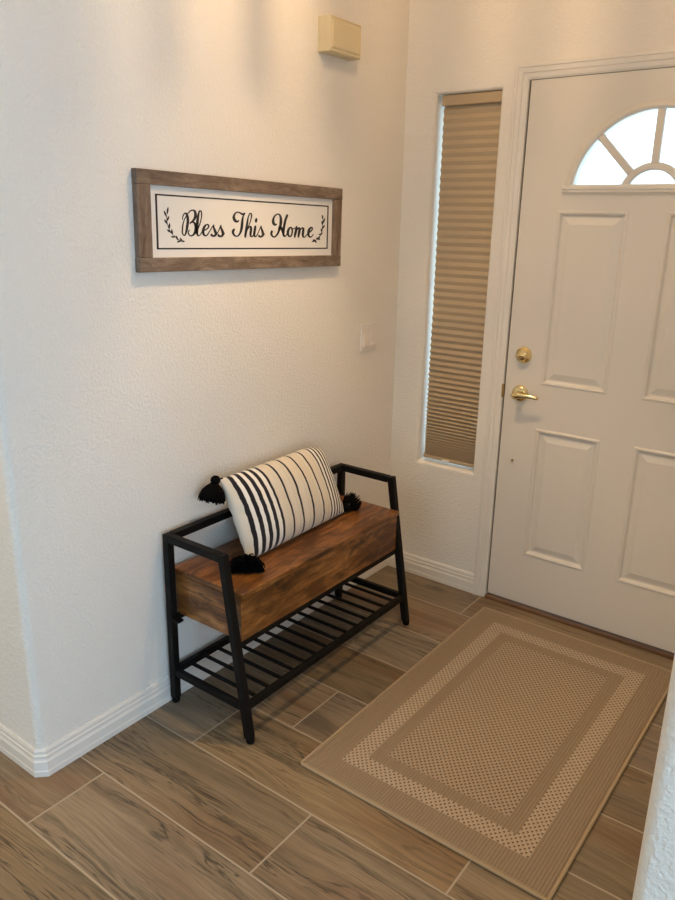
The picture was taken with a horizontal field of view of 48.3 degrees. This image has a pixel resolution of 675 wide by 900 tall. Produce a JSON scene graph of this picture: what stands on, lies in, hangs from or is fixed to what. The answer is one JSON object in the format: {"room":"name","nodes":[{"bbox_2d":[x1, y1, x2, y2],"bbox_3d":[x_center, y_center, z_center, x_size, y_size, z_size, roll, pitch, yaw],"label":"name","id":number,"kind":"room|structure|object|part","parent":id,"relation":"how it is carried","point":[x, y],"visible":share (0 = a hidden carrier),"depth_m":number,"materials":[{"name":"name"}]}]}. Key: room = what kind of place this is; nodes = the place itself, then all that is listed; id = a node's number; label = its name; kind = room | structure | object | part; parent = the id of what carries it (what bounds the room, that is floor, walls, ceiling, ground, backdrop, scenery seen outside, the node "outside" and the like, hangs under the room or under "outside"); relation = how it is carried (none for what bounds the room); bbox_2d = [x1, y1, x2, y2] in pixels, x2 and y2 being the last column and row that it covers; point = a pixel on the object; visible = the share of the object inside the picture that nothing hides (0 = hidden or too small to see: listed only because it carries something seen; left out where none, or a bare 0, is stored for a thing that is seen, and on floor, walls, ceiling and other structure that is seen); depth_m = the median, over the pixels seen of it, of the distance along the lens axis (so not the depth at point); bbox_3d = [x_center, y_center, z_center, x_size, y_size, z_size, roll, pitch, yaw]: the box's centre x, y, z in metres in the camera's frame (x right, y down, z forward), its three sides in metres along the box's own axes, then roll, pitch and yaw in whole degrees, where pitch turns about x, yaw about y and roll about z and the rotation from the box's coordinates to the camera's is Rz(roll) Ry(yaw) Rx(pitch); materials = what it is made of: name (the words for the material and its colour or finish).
{"room":"home entryway","nodes":[
{"label":"home entryway","id":0,"kind":"room"},
{"bbox_2d":[0,0,409,748],"bbox_3d":[-1.282,-0.831,3.248,2.600,2.770,1.944,13,21,35],"label":"wall","id":1,"kind":"structure","parent":0,"point":[124,391],"depth_m":2.19,"materials":[{"name":"white paint"}]},
{"bbox_2d":[0,723,34,776],"bbox_3d":[-1.900,0.650,2.888,2.586,0.088,0.014,13,21,35],"label":"baseboard","id":2,"kind":"structure","parent":1,"relation":"attached to","point":[12,745],"depth_m":2.20,"materials":[{"name":"white paint"}]},
{"bbox_2d":[34,559,386,776],"bbox_3d":[-0.315,0.697,2.841,0.034,0.088,1.818,13,21,35],"label":"baseboard","id":3,"kind":"structure","parent":1,"relation":"attached to","point":[48,760],"depth_m":2.36,"materials":[{"name":"white paint"}]},
{"bbox_2d":[131,168,342,272],"bbox_3d":[-0.271,-0.718,2.402,0.021,0.272,0.927,13,20,35],"label":"wall sign","id":4,"kind":"object","parent":1,"relation":"attached to","point":[183,221],"visible":1,"depth_m":2.32,"materials":[{"name":"white"}]},
{"bbox_3d":[-0.274,-0.719,2.404,0.009,0.218,0.857,13,20,35],"label":"backing panel","id":5,"kind":"part","parent":4,"relation":"part of","materials":[{"name":"white"}]},
{"bbox_2d":[318,14,360,60],"bbox_3d":[0.010,-1.391,2.545,0.055,0.108,0.177,13,21,35],"label":"door chime","id":6,"kind":"object","parent":1,"relation":"attached to","point":[338,37],"visible":1,"depth_m":2.50,"materials":[{"name":"beige plastic"}]},
{"bbox_2d":[360,322,376,351],"bbox_3d":[0.129,-0.460,3.059,0.015,0.113,0.113,13,21,35],"label":"light switch","id":7,"kind":"object","parent":1,"relation":"attached to","point":[368,331],"visible":1,"depth_m":3.05,"materials":[{"name":"white plastic"}]},
{"bbox_2d":[0,565,672,899],"bbox_3d":[-1.026,1.448,0.590,6.900,0.050,6.747,13,21,35],"label":"floor","id":8,"kind":"structure","parent":0,"point":[177,804],"depth_m":2.07,"materials":[{"name":"brown tile"}]},
{"bbox_2d":[162,463,408,744],"bbox_3d":[-0.126,0.479,2.678,0.365,0.607,0.935,13,21,35],"label":"storage bench","id":9,"kind":"object","parent":8,"relation":"on","point":[304,569],"visible":0.99,"depth_m":2.48,"materials":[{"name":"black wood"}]},
{"bbox_3d":[-0.533,0.541,2.423,0.025,0.588,0.025,13,21,35],"label":"leg","id":10,"kind":"part","parent":9,"relation":"part of","materials":[{"name":"black metal"}]},
{"bbox_3d":[-0.430,0.295,2.271,0.216,0.025,0.025,13,21,35],"label":"arm rail","id":11,"kind":"part","parent":9,"relation":"part of","materials":[{"name":"black metal"}]},
{"bbox_3d":[-0.265,0.625,2.829,0.018,0.024,0.881,13,21,35],"label":"shelf rail","id":12,"kind":"part","parent":9,"relation":"part of","materials":[{"name":"black metal"}]},
{"bbox_3d":[-0.409,0.757,2.390,0.292,0.024,0.018,13,21,35],"label":"rail","id":13,"kind":"part","parent":9,"relation":"part of","materials":[{"name":"black metal"}]},
{"bbox_3d":[-0.303,0.596,2.260,0.119,0.591,0.025,13,21,35],"label":"leg","id":14,"kind":"part","parent":9,"relation":"part of","materials":[{"name":"black metal"}]},
{"bbox_3d":[-0.256,0.170,2.688,0.025,0.025,0.881,13,21,35],"label":"rail","id":15,"kind":"part","parent":9,"relation":"part of","materials":[{"name":"black metal"}]},
{"bbox_2d":[197,447,361,573],"bbox_3d":[-0.154,0.169,2.610,0.269,0.278,0.737,13,21,35],"label":"throw pillow","id":16,"kind":"object","parent":9,"relation":"on","point":[274,502],"visible":0.98,"depth_m":2.52,"materials":[{"name":"fabric"}]},
{"bbox_3d":[-0.145,0.312,2.650,0.303,0.018,0.870,13,21,35],"label":"lid","id":17,"kind":"part","parent":9,"relation":"part of","materials":[{"name":"brown wood"}]},
{"bbox_3d":[-0.011,0.686,2.649,0.018,0.024,0.881,13,21,35],"label":"shelf rail","id":18,"kind":"part","parent":9,"relation":"part of","materials":[{"name":"black metal"}]},
{"bbox_3d":[0.011,0.337,3.120,0.025,0.588,0.025,13,21,35],"label":"leg","id":19,"kind":"part","parent":9,"relation":"part of","materials":[{"name":"black metal"}]},
{"bbox_3d":[0.113,0.091,2.969,0.216,0.025,0.025,13,21,35],"label":"arm rail","id":20,"kind":"part","parent":9,"relation":"part of","materials":[{"name":"black metal"}]},
{"bbox_3d":[0.134,0.554,3.087,0.292,0.024,0.018,13,21,35],"label":"rail","id":21,"kind":"part","parent":9,"relation":"part of","materials":[{"name":"black metal"}]},
{"bbox_3d":[0.240,0.392,2.957,0.119,0.591,0.025,13,21,35],"label":"leg","id":22,"kind":"part","parent":9,"relation":"part of","materials":[{"name":"black metal"}]},
{"bbox_2d":[300,607,671,899],"bbox_3d":[0.558,0.868,2.473,0.775,0.010,1.211,14,21,35],"label":"entry rug","id":23,"kind":"object","parent":8,"relation":"on","point":[506,743],"visible":1,"depth_m":2.33,"materials":[{"name":"beige carpet"}]},
{"bbox_2d":[484,592,674,659],"bbox_3d":[1.050,0.702,3.041,0.926,0.015,0.155,13,21,35],"label":"threshold","id":24,"kind":"object","parent":8,"relation":"on","point":[530,609],"visible":0.44,"depth_m":3.01,"materials":[{"name":"brown wood"}]},
{"bbox_2d":[389,0,674,573],"bbox_3d":[0.928,-0.635,2.757,1.852,2.770,0.140,13,21,35],"label":"wall","id":25,"kind":"structure","parent":0,"point":[455,47],"depth_m":2.94,"materials":[{"name":"white paint"}]},
{"bbox_2d":[387,552,473,593],"bbox_3d":[0.411,0.539,3.402,0.460,0.088,0.014,13,21,35],"label":"baseboard","id":26,"kind":"structure","parent":25,"relation":"attached to","point":[463,580],"depth_m":3.37,"materials":[{"name":"white paint"}]},
{"bbox_2d":[423,91,501,467],"bbox_3d":[0.500,-0.644,3.045,0.252,1.456,0.046,13,21,35],"label":"pleated shade","id":27,"kind":"object","parent":25,"relation":"attached to","point":[471,127],"visible":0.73,"depth_m":3.02,"materials":[{"name":"beige fabric"}]},
{"bbox_3d":[0.488,0.043,3.259,0.250,0.017,0.036,13,21,35],"label":"rail","id":28,"kind":"part","parent":27,"relation":"part of","materials":[{"name":"beige"}]},
{"bbox_3d":[0.514,-1.322,2.835,0.250,0.038,0.046,13,21,35],"label":"head rail","id":29,"kind":"part","parent":27,"relation":"part of","materials":[{"name":"beige"}]},
{"bbox_2d":[473,47,674,596],"bbox_3d":[1.069,-0.288,2.736,1.034,2.086,0.157,13,21,35],"label":"door frame","id":30,"kind":"structure","parent":25,"relation":"attached to","point":[663,57],"depth_m":2.82,"materials":[{"name":"white paint"}]},
{"bbox_2d":[487,67,674,652],"bbox_3d":[1.022,-0.258,2.689,0.925,2.009,0.108,13,21,35],"label":"door","id":31,"kind":"structure","parent":25,"relation":"in","point":[584,522],"depth_m":2.76,"materials":[{"name":"white paint"}]},
{"bbox_3d":[0.661,-0.238,2.993,0.009,0.052,0.020,13,21,35],"label":"latch plate","id":32,"kind":"part","parent":31,"relation":"part of","materials":[{"name":"gold metal"}]},
{"bbox_3d":[0.712,-0.221,2.945,0.065,0.065,0.016,13,21,35],"label":"handle","id":33,"kind":"part","parent":31,"relation":"part of","materials":[{"name":"gold metal"}]},
{"bbox_3d":[0.726,-0.207,2.899,0.110,0.027,0.052,13,21,35],"label":"lever","id":34,"kind":"part","parent":31,"relation":"part of","materials":[{"name":"gold metal"}]},
{"bbox_3d":[1.045,-0.869,2.506,0.608,0.033,0.024,13,21,35],"label":"window rail","id":35,"kind":"part","parent":31,"relation":"part of","materials":[{"name":"white paint"}]},
{"bbox_2d":[487,66,674,590],"bbox_3d":[1.056,-0.270,2.723,0.926,2.017,0.062,13,21,35],"label":"seal","id":36,"kind":"object","parent":25,"relation":"attached to","point":[674,66],"visible":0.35,"depth_m":2.85,"materials":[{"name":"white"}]},
{"bbox_2d":[632,654,674,899],"bbox_3d":[2.113,-0.023,0.848,2.728,2.770,1.930,13,21,35],"label":"wall","id":37,"kind":"structure","parent":0,"point":[655,876],"depth_m":1.05,"materials":[{"name":"white paint"}]}
]}

